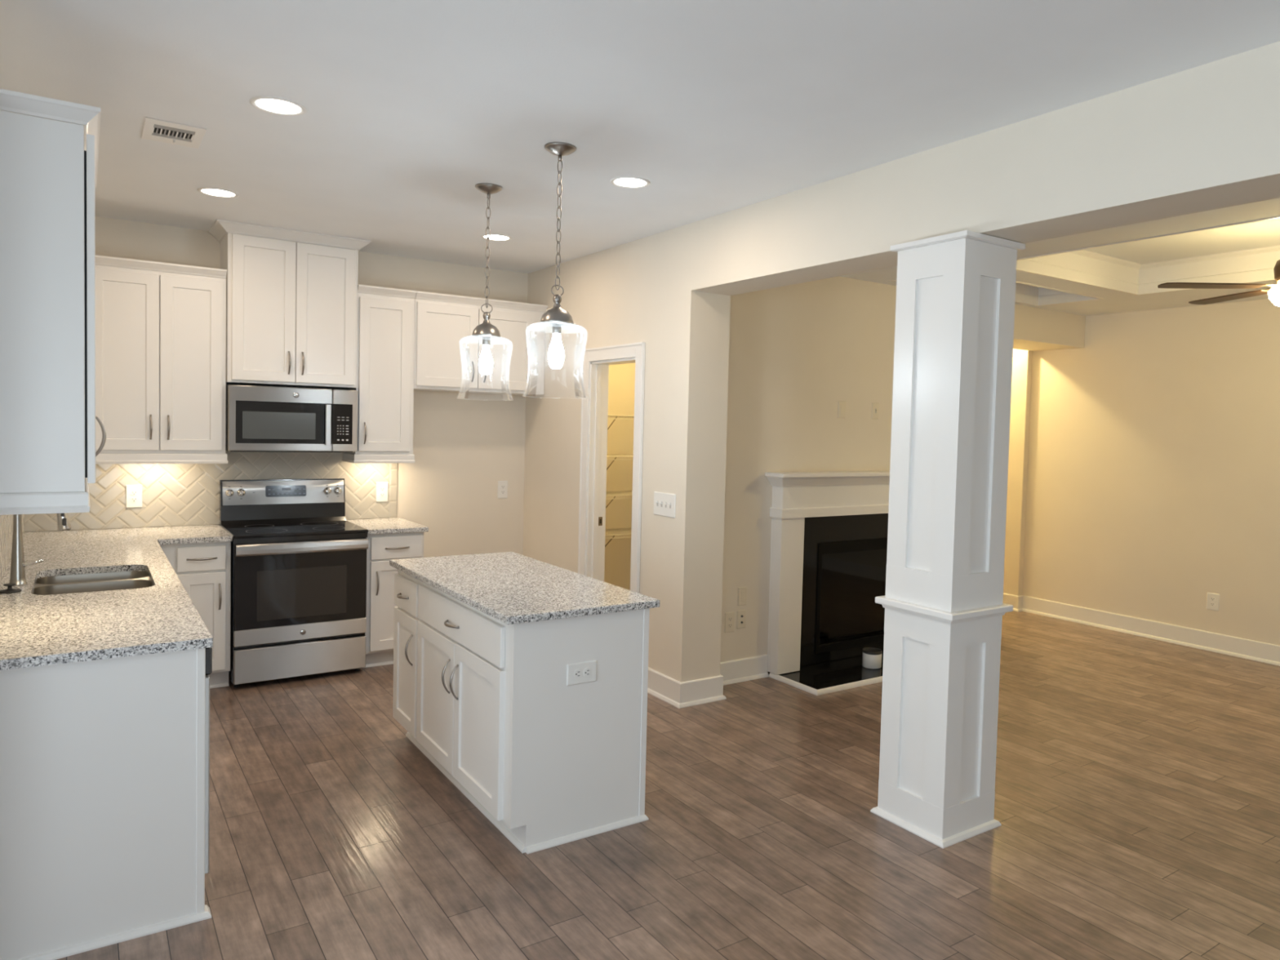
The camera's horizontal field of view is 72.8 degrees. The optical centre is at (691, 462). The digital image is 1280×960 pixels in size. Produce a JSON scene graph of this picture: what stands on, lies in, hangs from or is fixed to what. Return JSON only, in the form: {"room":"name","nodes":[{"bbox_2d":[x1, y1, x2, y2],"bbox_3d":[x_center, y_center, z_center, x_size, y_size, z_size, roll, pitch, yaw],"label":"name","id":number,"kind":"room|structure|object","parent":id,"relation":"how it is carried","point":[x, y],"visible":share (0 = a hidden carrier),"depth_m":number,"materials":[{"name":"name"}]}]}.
{"room":"kitchen","nodes":[
{"label":"kitchen","id":0,"kind":"room"},
{"bbox_2d":[24,216,635,590],"bbox_3d":[-2.177,-0.085,6.257,4.447,2.782,0.120,0,3,-35],"label":"wall","id":1,"kind":"structure","parent":0,"point":[462,448],"depth_m":6.50,"materials":[{"name":"beige paint"}]},
{"bbox_2d":[95,254,227,463],"bbox_3d":[-3.205,-0.588,5.191,0.728,1.172,0.389,0,3,-35],"label":"upper cabinet","id":2,"kind":"object","parent":1,"relation":"attached to","point":[161,336],"visible":0.98,"depth_m":5.06,"materials":[{"name":"white paint"}]},
{"bbox_2d":[24,450,397,531],"bbox_3d":[-2.992,0.152,5.620,2.140,0.488,0.009,0,3,-35],"label":"tile backsplash","id":3,"kind":"structure","parent":1,"relation":"attached to","point":[173,494],"depth_m":5.52,"materials":[{"name":"beige tile"}]},
{"bbox_2d":[125,484,142,507],"bbox_3d":[-3.418,0.204,5.311,0.084,0.140,0.008,0,3,-35],"label":"wall outlet","id":4,"kind":"object","parent":3,"relation":"attached to","point":[133,492],"visible":1,"depth_m":5.31,"materials":[{"name":"white plastic"}]},
{"bbox_2d":[130,490,137,495],"bbox_3d":[-3.416,0.184,5.308,0.033,0.029,0.003,0,3,-35],"label":"receptacle","id":5,"kind":"object","parent":4,"relation":"attached to","point":[132,492],"depth_m":5.31,"materials":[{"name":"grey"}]},
{"bbox_2d":[130,497,137,502],"bbox_3d":[-3.417,0.225,5.310,0.033,0.029,0.003,0,3,-35],"label":"receptacle","id":6,"kind":"object","parent":4,"relation":"attached to","point":[132,499],"depth_m":5.31,"materials":[{"name":"grey plastic"}]},
{"bbox_2d":[376,482,388,502],"bbox_3d":[-2.201,0.207,6.166,0.084,0.140,0.008,0,3,-35],"label":"wall outlet","id":7,"kind":"object","parent":3,"relation":"attached to","point":[382,488],"visible":1,"depth_m":6.17,"materials":[{"name":"white plastic"}]},
{"bbox_2d":[208,218,371,389],"bbox_3d":[-2.583,-0.979,5.582,0.889,0.959,0.426,0,3,-35],"label":"upper cabinet","id":8,"kind":"object","parent":1,"relation":"attached to","point":[291,295],"visible":0.98,"depth_m":5.43,"materials":[{"name":"white paint"}]},
{"bbox_2d":[226,384,357,452],"bbox_3d":[-2.599,-0.280,5.608,0.757,0.408,0.432,0,3,-35],"label":"microwave","id":9,"kind":"object","parent":8,"relation":"attached to","point":[260,419],"visible":1,"depth_m":5.44,"materials":[{"name":"silver metal"}]},
{"bbox_2d":[342,284,416,462],"bbox_3d":[-2.138,-0.591,5.941,0.404,1.172,0.389,0,3,-35],"label":"upper cabinet","id":10,"kind":"object","parent":1,"relation":"attached to","point":[384,388],"visible":0.97,"depth_m":5.82,"materials":[{"name":"white paint"}]},
{"bbox_2d":[413,290,547,395],"bbox_3d":[-1.576,-0.848,6.320,0.974,0.662,0.389,0,3,-35],"label":"upper cabinet","id":11,"kind":"object","parent":1,"relation":"attached to","point":[440,325],"visible":0.67,"depth_m":6.13,"materials":[{"name":"white paint"}]},
{"bbox_2d":[497,480,507,498],"bbox_3d":[-1.458,0.206,6.700,0.080,0.137,0.008,0,3,-35],"label":"wall outlet","id":12,"kind":"object","parent":1,"relation":"attached to","point":[502,485],"visible":1,"depth_m":6.70,"materials":[{"name":"white plastic"}]},
{"bbox_2d":[604,527,631,546],"bbox_3d":[-0.730,0.700,7.025,0.948,0.282,0.362,0,3,-35],"label":"wire shelf","id":13,"kind":"object","parent":1,"relation":"attached to","point":[628,528],"visible":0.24,"depth_m":7.01,"materials":[{"name":"white metal"}]},
{"bbox_2d":[605,490,632,508],"bbox_3d":[-0.722,0.387,7.011,0.948,0.282,0.362,0,3,-35],"label":"wire shelf","id":14,"kind":"object","parent":1,"relation":"attached to","point":[624,492],"visible":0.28,"depth_m":6.97,"materials":[{"name":"white metal"}]},
{"bbox_2d":[606,453,633,470],"bbox_3d":[-0.714,0.077,6.999,0.948,0.282,0.362,0,3,-35],"label":"wire shelf","id":15,"kind":"object","parent":1,"relation":"attached to","point":[609,455],"visible":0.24,"depth_m":6.91,"materials":[{"name":"white metal"}]},
{"bbox_2d":[607,414,634,430],"bbox_3d":[-0.705,-0.247,6.985,0.948,0.282,0.362,0,3,-35],"label":"wire shelf","id":16,"kind":"object","parent":1,"relation":"attached to","point":[609,415],"visible":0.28,"depth_m":6.89,"materials":[{"name":"white metal"}]},
{"bbox_2d":[522,234,656,595],"bbox_3d":[-0.726,-0.039,6.074,0.125,2.782,1.850,0,3,-35],"label":"wall","id":17,"kind":"structure","parent":0,"point":[609,295],"depth_m":6.13,"materials":[{"name":"beige paint"}]},
{"bbox_2d":[577,342,645,593],"bbox_3d":[-0.486,0.304,5.729,0.165,2.137,0.784,0,3,-35],"label":"door frame","id":18,"kind":"structure","parent":17,"relation":"in","point":[597,361],"depth_m":5.92,"materials":[{"name":"white paint"}]},
{"bbox_2d":[0,0,1279,273],"bbox_3d":[-0.787,-1.292,1.460,5.560,0.100,9.800,0,3,-35],"label":"ceiling","id":19,"kind":"structure","parent":0,"point":[722,106],"depth_m":3.01,"materials":[{"name":"white paint"}]},
{"bbox_2d":[141,116,206,148],"bbox_3d":[-2.143,-1.356,3.581,0.210,0.018,0.310,0,3,-35],"label":"ceiling vent","id":20,"kind":"object","parent":19,"relation":"in","point":[153,129],"visible":1,"depth_m":3.57,"materials":[{"name":"white metal"}]},
{"bbox_2d":[197,186,239,198],"bbox_3d":[-2.470,-1.410,4.522,0.192,0.006,0.192,0,3,-35],"label":"recessed light","id":21,"kind":"object","parent":19,"relation":"in","point":[214,192],"visible":1,"depth_m":4.52,"materials":[{"name":"white"}]},
{"bbox_2d":[249,96,306,115],"bbox_3d":[-1.544,-1.333,3.238,0.192,0.006,0.192,0,3,-35],"label":"recessed light","id":22,"kind":"object","parent":19,"relation":"in","point":[271,104],"visible":1,"depth_m":3.23,"materials":[{"name":"white paint"}]},
{"bbox_2d":[457,182,513,400],"bbox_3d":[-1.015,-0.841,4.300,0.275,1.049,0.275,0,3,-35],"label":"pendant light","id":23,"kind":"object","parent":19,"relation":"hanging from","point":[486,331],"visible":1,"depth_m":4.30,"materials":[{"name":"glass"}]},
{"bbox_2d":[482,336,490,345],"bbox_3d":[-1.021,-0.608,4.310,0.038,0.045,0.038,0,3,-35],"label":"socket","id":24,"kind":"object","parent":23,"relation":"attached to","point":[486,340],"depth_m":4.29,"materials":[{"name":"silver metal"}]},
{"bbox_2d":[480,233,511,240],"bbox_3d":[-1.224,-1.416,5.440,0.192,0.006,0.192,0,3,-35],"label":"recessed light","id":25,"kind":"object","parent":19,"relation":"in","point":[493,237],"visible":0.93,"depth_m":5.43,"materials":[{"name":"white plastic"}]},
{"bbox_2d":[522,142,587,399],"bbox_3d":[-0.564,-0.802,3.659,0.275,1.049,0.275,3,3,26],"label":"pendant light","id":26,"kind":"object","parent":19,"relation":"hanging from","point":[557,317],"visible":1,"depth_m":3.66,"materials":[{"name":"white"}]},
{"bbox_2d":[551,323,561,333],"bbox_3d":[-0.570,-0.570,3.668,0.038,0.045,0.038,3,3,26],"label":"socket","id":27,"kind":"object","parent":26,"relation":"attached to","point":[557,327],"depth_m":3.65,"materials":[{"name":"silver metal"}]},
{"bbox_2d":[609,176,650,188],"bbox_3d":[-0.292,-1.337,4.130,0.192,0.006,0.192,0,3,-35],"label":"recessed light","id":28,"kind":"object","parent":19,"relation":"in","point":[628,182],"visible":1,"depth_m":4.13,"materials":[{"name":"white plastic"}]},
{"bbox_2d":[691,40,1279,295],"bbox_3d":[1.575,-1.050,2.932,0.283,0.382,5.070,0,3,-35],"label":"beam","id":29,"kind":"structure","parent":19,"relation":"attached to","point":[1204,137],"depth_m":3.15,"materials":[{"name":"beige paint"}]},
{"bbox_2d":[56,610,1279,959],"bbox_3d":[0.955,1.571,2.855,10.000,0.080,9.800,0,3,-35],"label":"floor","id":30,"kind":"structure","parent":0,"point":[1137,799],"depth_m":3.42,"materials":[{"name":"brown wood"}]},
{"bbox_2d":[0,648,211,959],"bbox_3d":[-1.808,1.026,2.620,0.622,0.884,0.058,0,3,-35],"label":"end panel","id":31,"kind":"object","parent":30,"relation":"on","point":[102,762],"visible":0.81,"depth_m":2.62,"materials":[{"name":"white paint"}]},
{"bbox_2d":[160,541,231,688],"bbox_3d":[-3.047,0.885,5.227,0.405,0.884,0.651,0,3,-35],"label":"base cabinet","id":32,"kind":"object","parent":30,"relation":"on","point":[203,570],"visible":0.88,"depth_m":5.05,"materials":[{"name":"white paint"}]},
{"bbox_2d":[204,647,212,874],"bbox_3d":[-1.989,1.012,2.904,0.606,0.880,0.594,0,3,-35],"label":"dishwasher","id":33,"kind":"object","parent":30,"relation":"on","point":[208,650],"visible":0.15,"depth_m":2.83,"materials":[{"name":"silver metal"}]},
{"bbox_2d":[219,478,368,687],"bbox_3d":[-2.542,0.726,5.531,0.765,1.204,0.698,0,3,-35],"label":"electric range","id":34,"kind":"object","parent":30,"relation":"on","point":[298,605],"visible":0.98,"depth_m":5.34,"materials":[{"name":"silver metal"}]},
{"bbox_2d":[219,520,368,538],"bbox_3d":[-2.536,0.418,5.520,0.765,0.020,0.612,0,3,-35],"label":"cooktop","id":35,"kind":"object","parent":34,"relation":"in","point":[238,529],"depth_m":5.44,"materials":[{"name":"black glass"}]},
{"bbox_2d":[364,531,423,667],"bbox_3d":[-2.097,0.882,5.894,0.372,0.884,0.651,0,3,-35],"label":"base cabinet","id":36,"kind":"object","parent":30,"relation":"on","point":[382,548],"visible":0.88,"depth_m":5.62,"materials":[{"name":"white paint"}]},
{"bbox_2d":[346,517,428,534],"bbox_3d":[-2.085,0.425,5.887,0.392,0.030,0.639,0,3,-35],"label":"countertop","id":37,"kind":"structure","parent":36,"relation":"on","point":[391,525],"depth_m":5.76,"materials":[{"name":"grey stone"}]},
{"bbox_2d":[392,569,649,853],"bbox_3d":[-0.853,0.995,3.960,0.657,0.884,1.461,0,3,-35],"label":"kitchen island","id":38,"kind":"object","parent":30,"relation":"on","point":[549,762],"visible":0.98,"depth_m":3.43,"materials":[{"name":"white paint"}]},
{"bbox_2d":[389,551,659,624],"bbox_3d":[-0.826,0.538,3.953,0.663,0.030,1.490,0,3,-35],"label":"island countertop","id":39,"kind":"structure","parent":38,"relation":"on","point":[511,588],"depth_m":3.73,"materials":[{"name":"grey stone"}]},
{"bbox_2d":[566,660,596,685],"bbox_3d":[-0.425,0.818,3.370,0.130,0.084,0.008,0,3,-35],"label":"wall outlet","id":40,"kind":"object","parent":38,"relation":"attached to","point":[585,672],"visible":1,"depth_m":3.37,"materials":[{"name":"white plastic"}]},
{"bbox_2d":[573,669,581,678],"bbox_3d":[-0.440,0.818,3.356,0.029,0.033,0.003,0,3,-35],"label":"receptacle","id":41,"kind":"object","parent":40,"relation":"attached to","point":[577,673],"depth_m":3.35,"materials":[{"name":"grey plastic"}]},
{"bbox_2d":[583,667,590,676],"bbox_3d":[-0.407,0.818,3.380,0.029,0.033,0.003,0,3,-35],"label":"receptacle","id":42,"kind":"object","parent":40,"relation":"attached to","point":[586,670],"depth_m":3.38,"materials":[{"name":"grey plastic"}]},
{"bbox_2d":[648,222,730,682],"bbox_3d":[-0.021,0.015,5.209,0.283,2.782,0.380,0,3,-35],"label":"wall pier","id":43,"kind":"object","parent":30,"relation":"on","point":[691,333],"visible":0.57,"depth_m":5.07,"materials":[{"name":"beige paint"}]},
{"bbox_2d":[653,491,675,518],"bbox_3d":[-0.150,0.246,5.130,0.019,0.139,0.233,0,3,-35],"label":"light switch","id":44,"kind":"object","parent":43,"relation":"attached to","point":[664,504],"visible":1,"depth_m":5.12,"materials":[{"name":"white plastic"}]},
{"bbox_2d":[764,471,889,695],"bbox_3d":[1.230,0.731,6.113,1.810,1.343,0.868,0,3,-35],"label":"fireplace","id":45,"kind":"object","parent":30,"relation":"on","point":[828,531],"visible":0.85,"depth_m":5.87,"materials":[{"name":"white paint"}]},
{"bbox_2d":[764,471,889,477],"bbox_3d":[1.268,0.074,6.056,1.810,0.026,0.179,0,3,-35],"label":"mantel shelf","id":46,"kind":"object","parent":45,"relation":"attached to","point":[833,473],"depth_m":5.73,"materials":[{"name":"white paint"}]},
{"bbox_2d":[862,647,882,669],"bbox_3d":[1.228,1.326,5.883,0.131,0.116,0.131,0,3,-35],"label":"candle tin","id":47,"kind":"object","parent":45,"relation":"on","point":[872,656],"visible":1,"depth_m":5.83,"materials":[{"name":"white"}]},
{"bbox_2d":[870,230,1025,848],"bbox_3d":[1.059,0.301,3.602,0.388,2.400,0.399,0,3,-35],"label":"square column","id":48,"kind":"structure","parent":30,"relation":"on","point":[943,599],"depth_m":3.49,"materials":[{"name":"white paint"}]},
{"bbox_3d":[-2.722,0.947,3.948,0.646,0.884,1.910,0,3,-35],"label":"base cabinet","id":49,"kind":"object","parent":30,"relation":"on","visible":0},
{"bbox_2d":[0,524,232,670],"bbox_3d":[-2.543,0.492,3.994,1.002,0.030,3.214,0,3,-35],"label":"countertop","id":50,"kind":"structure","parent":49,"relation":"on","point":[36,630],"depth_m":3.16,"materials":[{"name":"grey stone"}]},
{"bbox_2d":[0,582,22,593],"bbox_3d":[-2.647,0.485,3.362,0.076,0.030,0.076,0,3,-35],"label":"stopper","id":51,"kind":"object","parent":50,"relation":"on","point":[9,590],"visible":1,"depth_m":3.35,"materials":[{"name":"black rubber"}]},
{"bbox_2d":[8,512,71,586],"bbox_3d":[-2.661,0.244,3.539,0.208,0.498,0.062,0,3,-35],"label":"kitchen faucet","id":52,"kind":"object","parent":50,"relation":"on","point":[17,575],"visible":0.46,"depth_m":3.49,"materials":[{"name":"silver metal"}]},
{"bbox_2d":[32,570,153,595],"bbox_3d":[-2.540,0.619,3.686,0.470,0.198,0.725,0,3,-35],"label":"sink","id":53,"kind":"object","parent":50,"relation":"in","point":[117,580],"visible":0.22,"depth_m":3.82,"materials":[{"name":"grey metal"}]},
{"bbox_2d":[720,276,896,673],"bbox_3d":[1.268,-0.090,6.230,3.000,2.975,0.120,0,3,-35],"label":"wall","id":54,"kind":"structure","parent":0,"point":[797,351],"depth_m":5.69,"materials":[{"name":"beige paint"}]},
{"bbox_2d":[647,654,768,708],"bbox_3d":[0.142,1.331,5.440,0.868,0.142,0.503,0,3,-35],"label":"baseboard","id":55,"kind":"structure","parent":54,"relation":"attached to","point":[680,695],"depth_m":5.17,"materials":[{"name":"white paint"}]},
{"bbox_2d":[724,611,734,632],"bbox_3d":[0.245,1.012,5.498,0.078,0.130,0.008,0,3,-35],"label":"wall outlet","id":56,"kind":"object","parent":54,"relation":"attached to","point":[729,616],"visible":1,"depth_m":5.49,"materials":[{"name":"beige plastic"}]},
{"bbox_2d":[736,609,746,628],"bbox_3d":[0.324,1.002,5.549,0.072,0.118,0.016,0,3,-35],"label":"cable plate","id":57,"kind":"object","parent":54,"relation":"attached to","point":[741,614],"visible":1,"depth_m":5.55,"materials":[{"name":"beige plastic"}]},
{"bbox_2d":[737,586,746,605],"bbox_3d":[0.330,0.854,5.548,0.072,0.118,0.008,0,3,-35],"label":"blank plate","id":58,"kind":"object","parent":54,"relation":"attached to","point":[742,591],"visible":1,"depth_m":5.54,"materials":[{"name":"beige plastic"}]},
{"bbox_2d":[871,402,879,418],"bbox_3d":[1.315,-0.371,6.160,0.070,0.115,0.020,0,3,-35],"label":"wall outlet","id":59,"kind":"object","parent":54,"relation":"attached to","point":[875,406],"visible":1,"depth_m":6.16,"materials":[{"name":"beige plastic"}]},
{"bbox_2d":[1003,348,1032,595],"bbox_3d":[2.683,-0.116,8.642,0.190,2.900,1.560,0,3,-35],"label":"wall","id":60,"kind":"structure","parent":0,"point":[1022,362],"depth_m":8.01,"materials":[{"name":"beige paint"}]},
{"bbox_2d":[1013,304,1085,351],"bbox_3d":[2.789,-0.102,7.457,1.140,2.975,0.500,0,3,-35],"label":"wall header","id":61,"kind":"structure","parent":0,"point":[1035,329],"depth_m":7.26,"materials":[{"name":"beige paint"}]},
{"bbox_2d":[888,278,1104,306],"bbox_3d":[2.246,-1.358,6.266,1.754,0.213,0.564,0,3,-35],"label":"trim","id":62,"kind":"structure","parent":61,"relation":"attached to","point":[1025,293],"depth_m":6.85,"materials":[{"name":"white paint"}]},
{"bbox_2d":[839,197,1279,315],"bbox_3d":[3.820,-1.203,3.478,4.020,0.210,7.200,0,3,-35],"label":"ceiling","id":63,"kind":"structure","parent":0,"point":[1113,302],"depth_m":5.66,"materials":[{"name":"white paint"}]},
{"bbox_2d":[1016,216,1279,295],"bbox_3d":[3.274,-1.270,4.803,1.754,0.213,2.524,0,3,-35],"label":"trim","id":64,"kind":"structure","parent":63,"relation":"attached to","point":[1082,266],"depth_m":5.89,"materials":[{"name":"white paint"}]},
{"bbox_2d":[1022,298,1279,645],"bbox_3d":[5.354,0.072,4.901,0.120,2.975,7.640,0,3,-35],"label":"wall","id":65,"kind":"structure","parent":0,"point":[1153,479],"depth_m":6.98,"materials":[{"name":"beige paint"}]},
{"bbox_2d":[1002,592,1279,666],"bbox_3d":[4.780,1.448,5.534,0.101,0.142,9.200,0,3,-35],"label":"baseboard","id":66,"kind":"structure","parent":65,"relation":"attached to","point":[1260,651],"depth_m":7.05,"materials":[{"name":"white paint"}]},
{"bbox_2d":[1206,592,1219,610],"bbox_3d":[4.026,1.071,6.684,0.008,0.130,0.090,0,3,-35],"label":"wall outlet","id":67,"kind":"object","parent":65,"relation":"attached to","point":[1212,599],"visible":1,"depth_m":6.68,"materials":[{"name":"white plastic"}]},
{"bbox_2d":[1084,217,1279,264],"bbox_3d":[3.824,-1.348,3.472,4.020,0.080,7.200,0,3,-35],"label":"ceiling","id":68,"kind":"structure","parent":0,"point":[1264,233],"depth_m":5.58,"materials":[{"name":"white paint"}]},
{"bbox_2d":[1157,259,1279,306],"bbox_3d":[3.397,-1.119,4.816,1.337,0.512,1.362,0,3,-35],"label":"ceiling fan","id":69,"kind":"object","parent":68,"relation":"hanging from","point":[1273,293],"visible":1,"depth_m":4.85,"materials":[{"name":"brown wood"}]},
{"bbox_3d":[-2.966,0.004,3.616,0.120,2.782,3.300,0,3,-35],"label":"wall","id":70,"kind":"structure","parent":0,"visible":0},
{"bbox_2d":[0,514,24,580],"bbox_3d":[-2.945,0.243,3.699,0.009,0.470,3.188,0,3,-35],"label":"tile backsplash","id":71,"kind":"structure","parent":70,"relation":"attached to","point":[6,521],"depth_m":3.82,"materials":[{"name":"beige tile"}]},
{"bbox_2d":[0,88,106,515],"bbox_3d":[-2.141,-0.463,2.853,0.351,1.172,1.030,0,3,-35],"label":"upper cabinet","id":72,"kind":"object","parent":70,"relation":"attached to","point":[48,167],"visible":1,"depth_m":2.48,"materials":[{"name":"white paint"}]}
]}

